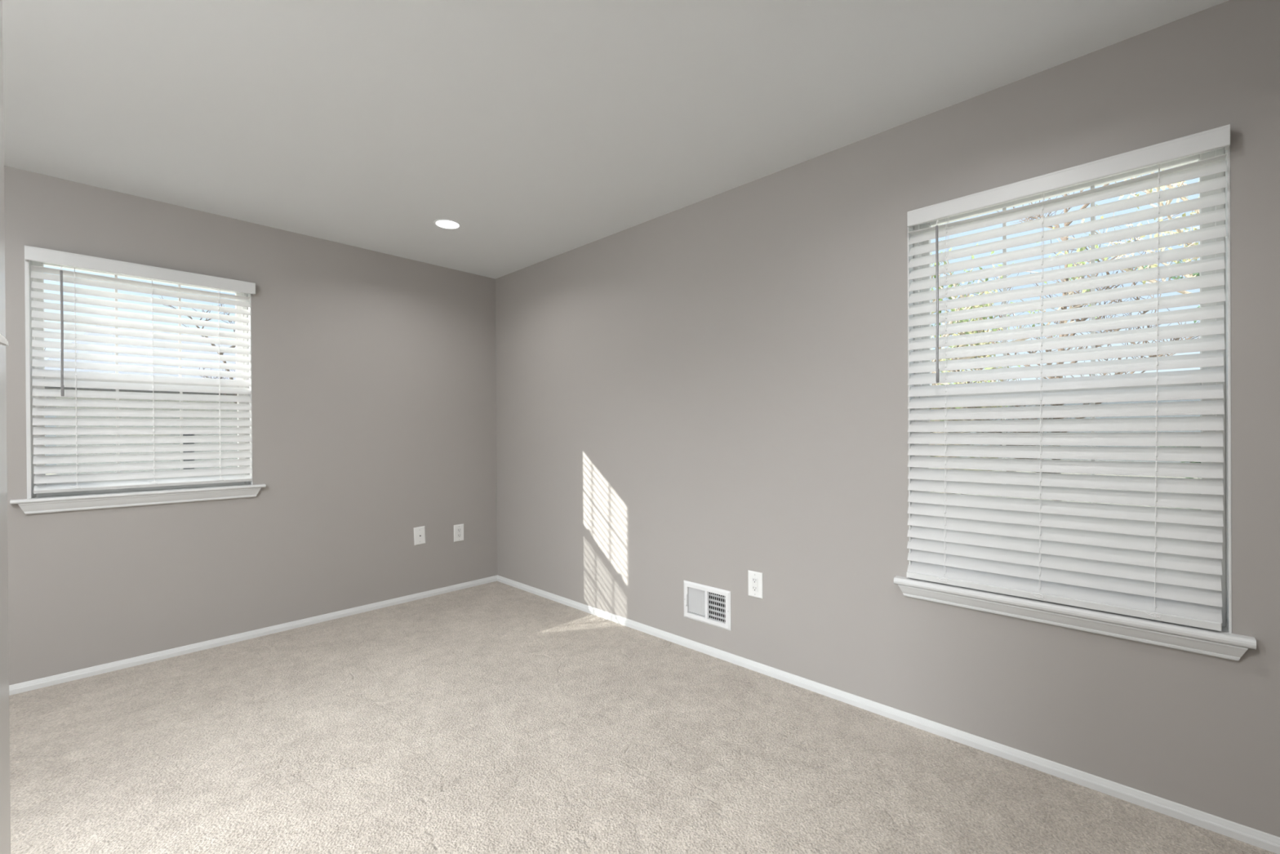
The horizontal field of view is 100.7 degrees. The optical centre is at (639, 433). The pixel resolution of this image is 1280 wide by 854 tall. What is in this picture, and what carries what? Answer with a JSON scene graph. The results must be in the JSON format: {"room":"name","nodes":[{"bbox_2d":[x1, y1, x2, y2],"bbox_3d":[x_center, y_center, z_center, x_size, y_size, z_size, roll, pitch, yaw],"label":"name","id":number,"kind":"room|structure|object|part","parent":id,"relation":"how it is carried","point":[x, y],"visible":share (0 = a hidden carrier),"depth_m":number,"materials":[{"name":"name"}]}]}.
{"room":"empty bedroom","nodes":[
{"label":"empty bedroom","id":0,"kind":"room"},
{"bbox_2d":[0,0,10,853],"bbox_3d":[-0.242,-0.001,0.076,1.345,2.440,0.110,0,0,44],"label":"door","id":1,"kind":"structure","parent":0,"point":[5,795],"depth_m":0.55,"materials":[{"name":"paint"}]},
{"bbox_2d":[0,333,8,346],"bbox_3d":[-0.527,-0.083,0.433,0.070,0.114,0.016,0,0,44],"label":"light switch","id":2,"kind":"object","parent":1,"relation":"attached to","point":[3,341],"visible":1,"depth_m":0.43,"materials":[{"name":"white plastic"}]},
{"bbox_2d":[4,165,497,684],"bbox_3d":[-2.530,0.007,2.847,0.140,2.640,3.890,0,0,44],"label":"wall","id":3,"kind":"structure","parent":0,"point":[374,373],"depth_m":3.17,"materials":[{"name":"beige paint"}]},
{"bbox_2d":[9,259,266,514],"bbox_3d":[-2.562,-0.244,2.784,0.173,1.222,0.957,0,0,44],"label":"window","id":4,"kind":"structure","parent":3,"relation":"in","point":[40,503],"depth_m":2.65,"materials":[{"name":"white paint"}]},
{"bbox_3d":[-2.531,0.306,2.760,0.097,0.018,0.957,0,0,44],"label":"sill","id":5,"kind":"part","parent":4,"relation":"part of","materials":[{"name":"white paint"}]},
{"bbox_3d":[-2.607,-0.547,2.819,0.026,0.579,0.796,0,0,44],"label":"sash","id":6,"kind":"part","parent":4,"relation":"part of","materials":[{"name":"white plastic"}]},
{"bbox_2d":[24,244,255,493],"bbox_3d":[-2.517,-0.292,2.745,0.089,1.133,0.863,0,0,44],"label":"window blind","id":7,"kind":"object","parent":4,"relation":"attached to","point":[31,253],"visible":1,"depth_m":2.70,"materials":[{"name":"white plastic"}]},
{"bbox_3d":[-2.717,-0.272,2.553,0.059,1.074,0.039,0,0,44],"label":"ladder cord","id":8,"kind":"part","parent":7,"relation":"part of","materials":[{"name":"white fabric"}]},
{"bbox_3d":[-2.527,0.257,2.760,0.052,0.036,0.826,0,0,44],"label":"rail","id":9,"kind":"part","parent":7,"relation":"part of","materials":[{"name":"white plastic"}]},
{"bbox_3d":[-2.528,-0.274,2.752,0.059,1.074,0.039,0,0,44],"label":"ladder cord","id":10,"kind":"part","parent":7,"relation":"part of","materials":[{"name":"white fabric"}]},
{"bbox_3d":[-2.340,-0.275,2.949,0.059,1.074,0.039,0,0,44],"label":"ladder cord","id":11,"kind":"part","parent":7,"relation":"part of","materials":[{"name":"white fabric"}]},
{"bbox_3d":[-2.583,-0.009,2.800,0.026,0.571,0.796,0,0,44],"label":"sash","id":12,"kind":"part","parent":4,"relation":"part of","materials":[{"name":"white plastic"}]},
{"bbox_2d":[8,575,497,695],"bbox_3d":[-2.419,1.165,2.849,0.013,0.062,3.750,0,0,44],"label":"baseboard","id":13,"kind":"structure","parent":3,"relation":"attached to","point":[34,684],"depth_m":2.94,"materials":[{"name":"white paint"}]},
{"bbox_2d":[413,525,425,545],"bbox_3d":[-1.558,0.722,3.756,0.013,0.128,0.085,0,0,44],"label":"cable jack","id":14,"kind":"object","parent":3,"relation":"attached to","point":[419,532],"visible":1,"depth_m":3.75,"materials":[{"name":"white plastic"}]},
{"bbox_2d":[453,524,463,542],"bbox_3d":[-1.355,0.742,3.973,0.008,0.125,0.080,0,0,44],"label":"power outlet","id":15,"kind":"object","parent":3,"relation":"attached to","point":[458,529],"visible":1,"depth_m":3.97,"materials":[{"name":"white plastic"}]},
{"bbox_2d":[457,528,461,537],"bbox_3d":[-1.353,0.742,3.971,0.003,0.067,0.033,0,0,44],"label":"receptacle","id":16,"kind":"object","parent":15,"relation":"attached to","point":[459,530],"depth_m":3.97,"materials":[{"name":"white plastic"}]},
{"bbox_2d":[2,0,1228,279],"bbox_3d":[-1.756,-1.282,0.540,4.450,0.140,6.430,0,0,44],"label":"ceiling","id":17,"kind":"structure","parent":0,"point":[544,129],"depth_m":1.91,"materials":[{"name":"white paint"}]},
{"bbox_2d":[433,218,461,229],"bbox_3d":[-1.124,-1.221,3.097,0.151,0.004,0.151,0,0,44],"label":"recessed light","id":18,"kind":"object","parent":17,"relation":"in","point":[446,224],"visible":1,"depth_m":3.09,"materials":[{"name":"white paint"}]},
{"bbox_2d":[435,220,458,228],"bbox_3d":[-1.124,-1.222,3.097,0.127,0.001,0.127,0,0,44],"label":"diffuser","id":19,"kind":"object","parent":18,"relation":"attached to","point":[444,224],"depth_m":3.09,"materials":[{"name":"white plastic"}]},
{"bbox_2d":[8,581,1276,853],"bbox_3d":[-1.706,1.251,0.516,4.540,0.153,6.430,0,0,44],"label":"floor","id":20,"kind":"structure","parent":0,"point":[495,717],"depth_m":1.88,"materials":[{"name":"beige carpet"}]},
{"bbox_2d":[495,0,1279,836],"bbox_3d":[0.420,-0.013,2.822,4.450,2.640,0.140,0,0,44],"label":"wall","id":21,"kind":"structure","parent":0,"point":[711,391],"depth_m":2.25,"materials":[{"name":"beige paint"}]},
{"bbox_2d":[684,580,731,631],"bbox_3d":[0.390,0.900,2.839,0.304,0.200,0.150,0,0,44],"label":"air vent","id":22,"kind":"object","parent":21,"relation":"in","point":[706,604],"visible":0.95,"depth_m":2.81,"materials":[{"name":"white metal"}]},
{"bbox_2d":[747,569,762,598],"bbox_3d":[0.562,0.737,2.592,0.080,0.125,0.008,0,0,44],"label":"power outlet","id":23,"kind":"object","parent":21,"relation":"attached to","point":[755,578],"visible":1,"depth_m":2.59,"materials":[{"name":"white plastic"}]},
{"bbox_2d":[751,577,757,591],"bbox_3d":[0.561,0.737,2.590,0.033,0.067,0.003,0,0,44],"label":"receptacle","id":24,"kind":"object","parent":23,"relation":"attached to","point":[754,580],"depth_m":2.59,"materials":[{"name":"white plastic"}]},
{"bbox_2d":[497,574,1279,853],"bbox_3d":[0.375,1.147,2.770,4.170,0.062,0.013,0,0,44],"label":"baseboard","id":25,"kind":"structure","parent":21,"relation":"attached to","point":[1251,836],"depth_m":1.94,"materials":[{"name":"white paint"}]},
{"bbox_2d":[893,145,1256,661],"bbox_3d":[1.411,-0.116,1.851,0.950,1.524,0.173,0,0,44],"label":"window","id":26,"kind":"structure","parent":21,"relation":"in","point":[1225,644],"depth_m":1.66,"materials":[{"name":"white paint"}]},
{"bbox_3d":[1.448,-0.493,1.888,0.803,0.735,0.026,0,0,44],"label":"sash","id":27,"kind":"part","parent":26,"relation":"part of","materials":[{"name":"white plastic"}]},
{"bbox_3d":[1.433,0.195,1.869,0.803,0.714,0.026,0,0,44],"label":"sash","id":28,"kind":"part","parent":26,"relation":"part of","materials":[{"name":"white plastic"}]},
{"bbox_2d":[906,124,1230,631],"bbox_3d":[1.368,-0.154,1.808,0.860,1.442,0.087,0,0,44],"label":"window blind","id":29,"kind":"object","parent":26,"relation":"attached to","point":[1158,563],"visible":1,"depth_m":1.74,"materials":[{"name":"white plastic"}]},
{"bbox_3d":[1.157,-0.135,2.021,0.039,1.396,0.059,0,0,44],"label":"ladder cord","id":30,"kind":"part","parent":29,"relation":"part of","materials":[{"name":"white fabric"}]},
{"bbox_3d":[1.367,-0.135,1.821,0.039,1.396,0.059,0,0,44],"label":"ladder cord","id":31,"kind":"part","parent":29,"relation":"part of","materials":[{"name":"white fabric"}]},
{"bbox_3d":[1.377,0.556,1.827,0.843,0.023,0.051,0,0,44],"label":"rail","id":32,"kind":"part","parent":29,"relation":"part of","materials":[{"name":"white wood"}]},
{"bbox_3d":[1.572,-0.136,1.626,0.039,1.396,0.059,0,0,44],"label":"ladder cord","id":33,"kind":"part","parent":29,"relation":"part of","materials":[{"name":"white fabric"}]},
{"bbox_3d":[1.389,0.586,1.825,0.950,0.026,0.097,0,0,44],"label":"sill","id":34,"kind":"part","parent":26,"relation":"part of","materials":[{"name":"white paint"}]},
{"label":"outside","id":35,"kind":"structure","parent":0,"visible":0},
{"bbox_2d":[45,457,1200,519],"bbox_3d":[-1.643,4.309,25.427,150.000,0.500,150.000,0,0,44],"label":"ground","id":36,"kind":"structure","parent":35,"point":[969,457],"depth_m":45.97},
{"bbox_2d":[44,324,237,474],"bbox_3d":[-11.684,0.703,14.796,9.320,6.900,6.800,0,0,44],"label":"neighbor house","id":37,"kind":"structure","parent":36,"relation":"on","point":[86,333],"depth_m":10.98,"materials":[{"name":"white"}]},
{"bbox_2d":[182,434,194,469],"bbox_3d":[-9.590,0.750,11.259,0.050,1.700,0.200,0,0,44],"label":"shutter","id":38,"kind":"object","parent":37,"relation":"hanging from","point":[183,434],"depth_m":11.24,"materials":[{"name":"white plastic"}]},
{"bbox_2d":[158,291,237,403],"bbox_3d":[-7.426,0.616,10.220,2.827,7.056,2.459,0,0,34],"label":"tree","id":39,"kind":"object","parent":36,"relation":"on","point":[197,326],"visible":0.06,"depth_m":10.14,"materials":[{"name":"green plant"}]},
{"bbox_2d":[929,279,1012,493],"bbox_3d":[11.150,-0.612,18.940,4.007,9.220,4.971,0,0,44],"label":"tree","id":40,"kind":"object","parent":36,"relation":"on","point":[995,291],"visible":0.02,"depth_m":18.26,"materials":[{"name":"green plant"}]},
{"bbox_2d":[929,226,1108,493],"bbox_3d":[5.115,-1.595,9.268,4.604,11.310,5.416,0,0,44],"label":"tree","id":41,"kind":"object","parent":36,"relation":"on","point":[1095,246],"visible":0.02,"depth_m":8.94,"materials":[{"name":"green plant"}]},
{"bbox_2d":[941,183,1199,501],"bbox_3d":[9.591,-2.373,12.505,6.384,12.807,7.452,0,0,-10],"label":"tree","id":42,"kind":"object","parent":36,"relation":"on","point":[1084,206],"visible":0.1,"depth_m":12.29,"materials":[{"name":"green plant"}]},
{"bbox_2d":[1064,169,1199,293],"bbox_3d":[9.644,-1.799,8.367,6.126,11.669,4.200,0,0,-24],"label":"tree","id":43,"kind":"object","parent":36,"relation":"on","point":[1148,191],"visible":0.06,"depth_m":8.57,"materials":[{"name":"green plant"}]},
{"bbox_2d":[1129,258,1200,509],"bbox_3d":[16.668,-1.141,14.255,3.862,10.225,4.776,0,0,19],"label":"tree","id":44,"kind":"object","parent":36,"relation":"on","point":[1145,266],"visible":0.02,"depth_m":15.77,"materials":[{"name":"green plant"}]}
]}

